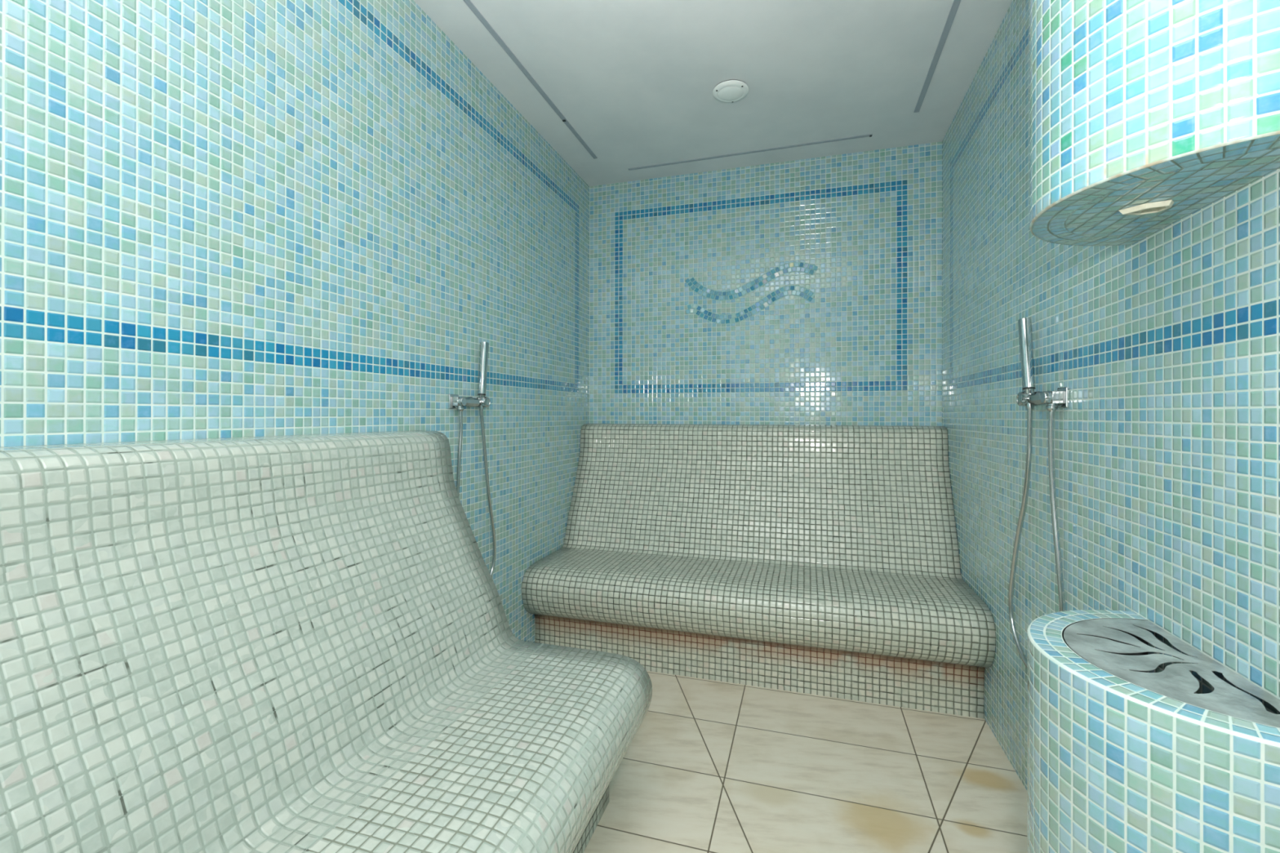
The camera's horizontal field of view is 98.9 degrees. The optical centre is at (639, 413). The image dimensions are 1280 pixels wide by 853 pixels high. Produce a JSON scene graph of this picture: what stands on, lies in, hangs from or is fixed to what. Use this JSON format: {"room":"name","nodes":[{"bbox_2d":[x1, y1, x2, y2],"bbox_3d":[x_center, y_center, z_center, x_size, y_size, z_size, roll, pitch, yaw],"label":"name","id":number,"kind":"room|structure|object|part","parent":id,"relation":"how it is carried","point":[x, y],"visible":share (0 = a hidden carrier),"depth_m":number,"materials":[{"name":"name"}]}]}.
{"room":"spa","nodes":[
{"label":"spa","id":0,"kind":"room"},
{"bbox_2d":[0,0,589,642],"bbox_3d":[-0.846,-0.099,1.358,0.080,2.362,3.610,0,0,17],"label":"wall","id":1,"kind":"structure","parent":0,"point":[220,219],"depth_m":1.28,"materials":[{"name":"tile"}]},
{"bbox_2d":[448,342,496,577],"bbox_3d":[-0.586,0.211,1.977,0.052,0.947,0.268,0,0,20],"label":"shower","id":2,"kind":"object","parent":1,"relation":"attached to","point":[455,402],"visible":0.68,"depth_m":1.99,"materials":[{"name":"silver metal"}]},
{"bbox_3d":[-0.598,-0.042,1.937,0.030,0.036,0.106,0,0,17],"label":"holder arm","id":3,"kind":"part","parent":2,"relation":"part of","materials":[{"name":"silver metal"}]},
{"bbox_2d":[413,0,1013,186],"bbox_3d":[0.044,-1.309,1.091,1.775,0.100,3.610,0,0,17],"label":"ceiling","id":4,"kind":"structure","parent":0,"point":[636,80],"depth_m":2.05,"materials":[{"name":"paint"}]},
{"bbox_2d":[462,0,597,158],"bbox_3d":[-0.633,-1.277,1.368,0.018,0.006,2.848,0,0,17],"label":"ceiling strip","id":5,"kind":"object","parent":4,"relation":"attached to","point":[468,2],"visible":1,"depth_m":2.03,"materials":[{"name":"grey metal"}]},
{"bbox_2d":[627,133,872,170],"bbox_3d":[0.501,-1.273,2.678,1.177,0.006,0.016,0,0,18],"label":"ceiling strip","id":6,"kind":"object","parent":4,"relation":"attached to","point":[868,135],"visible":1,"depth_m":2.66,"materials":[{"name":"grey metal"}]},
{"bbox_2d":[914,0,960,112],"bbox_3d":[0.755,-1.276,0.947,0.020,0.004,2.845,0,0,17],"label":"ceiling strip","id":7,"kind":"object","parent":4,"relation":"attached to","point":[956,3],"visible":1,"depth_m":1.93,"materials":[{"name":"grey metal"}]},
{"bbox_2d":[1029,0,1279,245],"bbox_3d":[0.780,-0.801,0.877,0.240,0.955,0.480,0,0,17],"label":"hood","id":8,"kind":"object","parent":4,"relation":"hanging from","point":[1182,91],"visible":1,"depth_m":0.76,"materials":[{"name":"tile"}]},
{"bbox_2d":[589,141,942,426],"bbox_3d":[0.575,-0.095,2.856,1.775,2.362,0.080,0,0,17],"label":"wall","id":9,"kind":"structure","parent":0,"point":[866,349],"depth_m":2.79,"materials":[{"name":"tile"}]},
{"bbox_2d":[685,284,815,324],"bbox_3d":[0.559,-0.557,2.817,0.658,0.182,0.005,0,0,17],"label":"wave","id":10,"kind":"object","parent":9,"relation":"attached to","point":[804,293],"visible":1,"depth_m":2.81,"materials":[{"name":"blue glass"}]},
{"bbox_2d":[685,262,817,301],"bbox_3d":[0.563,-0.677,2.817,0.673,0.175,0.004,0,0,17],"label":"wave","id":11,"kind":"object","parent":9,"relation":"attached to","point":[802,267],"visible":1,"depth_m":2.81,"materials":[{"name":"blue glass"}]},
{"bbox_2d":[583,671,1026,852],"bbox_3d":[0.040,1.123,1.088,1.775,0.080,3.610,0,0,17],"label":"floor","id":12,"kind":"structure","parent":0,"point":[710,766],"depth_m":1.61,"materials":[{"name":"tile"}]},
{"bbox_2d":[0,430,652,852],"bbox_3d":[-0.648,0.566,0.556,0.763,1.031,2.189,0,0,17],"label":"tiled bench","id":13,"kind":"object","parent":12,"relation":"on","point":[307,643],"visible":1,"depth_m":0.95,"materials":[{"name":"tile"}]},
{"bbox_3d":[-0.648,0.778,0.555,0.763,0.228,2.189,0,0,17],"label":"seat","id":14,"kind":"part","parent":13,"relation":"part of","materials":[{"name":"tile"}]},
{"bbox_2d":[521,423,995,719],"bbox_3d":[0.452,0.570,2.450,1.772,1.031,0.763,0,0,17],"label":"tiled bench","id":15,"kind":"object","parent":12,"relation":"on","point":[819,560],"visible":0.99,"depth_m":2.36,"materials":[{"name":"white tile"}]},
{"bbox_3d":[0.451,0.783,2.450,1.772,0.228,0.763,0,0,17],"label":"seat","id":16,"kind":"part","parent":15,"relation":"part of","materials":[{"name":"white tile"}]},
{"bbox_3d":[0.499,0.362,2.606,1.772,0.615,0.439,0,0,17],"label":"backrest","id":17,"kind":"part","parent":15,"relation":"part of","materials":[{"name":"white tile"}]},
{"bbox_2d":[1026,609,1279,852],"bbox_3d":[0.772,0.734,0.867,0.246,0.700,0.492,0,0,17],"label":"pedestal","id":18,"kind":"object","parent":12,"relation":"on","point":[1122,757],"visible":1,"depth_m":0.76,"materials":[{"name":"tile"}]},
{"bbox_2d":[1063,618,1279,728],"bbox_3d":[0.796,0.385,0.860,0.193,0.001,0.391,0,0,17],"label":"grille","id":19,"kind":"object","parent":18,"relation":"attached to","point":[1168,695],"depth_m":0.79,"materials":[{"name":"metal"}]},
{"bbox_2d":[942,0,1279,790],"bbox_3d":[0.929,-0.097,0.822,0.080,2.362,3.610,0,0,17],"label":"wall","id":20,"kind":"structure","parent":0,"point":[1165,344],"depth_m":1.16,"materials":[{"name":"tile"}]},
{"bbox_2d":[1008,317,1069,667],"bbox_3d":[1.055,0.226,1.488,0.052,0.973,0.336,0,0,14],"label":"shower","id":21,"kind":"object","parent":20,"relation":"attached to","point":[1028,398],"visible":0.8,"depth_m":1.47,"materials":[{"name":"silver metal"}]},
{"bbox_3d":[1.036,-0.040,1.416,0.030,0.036,0.106,0,0,17],"label":"holder arm","id":22,"kind":"part","parent":21,"relation":"part of","materials":[{"name":"silver metal"}]}
]}

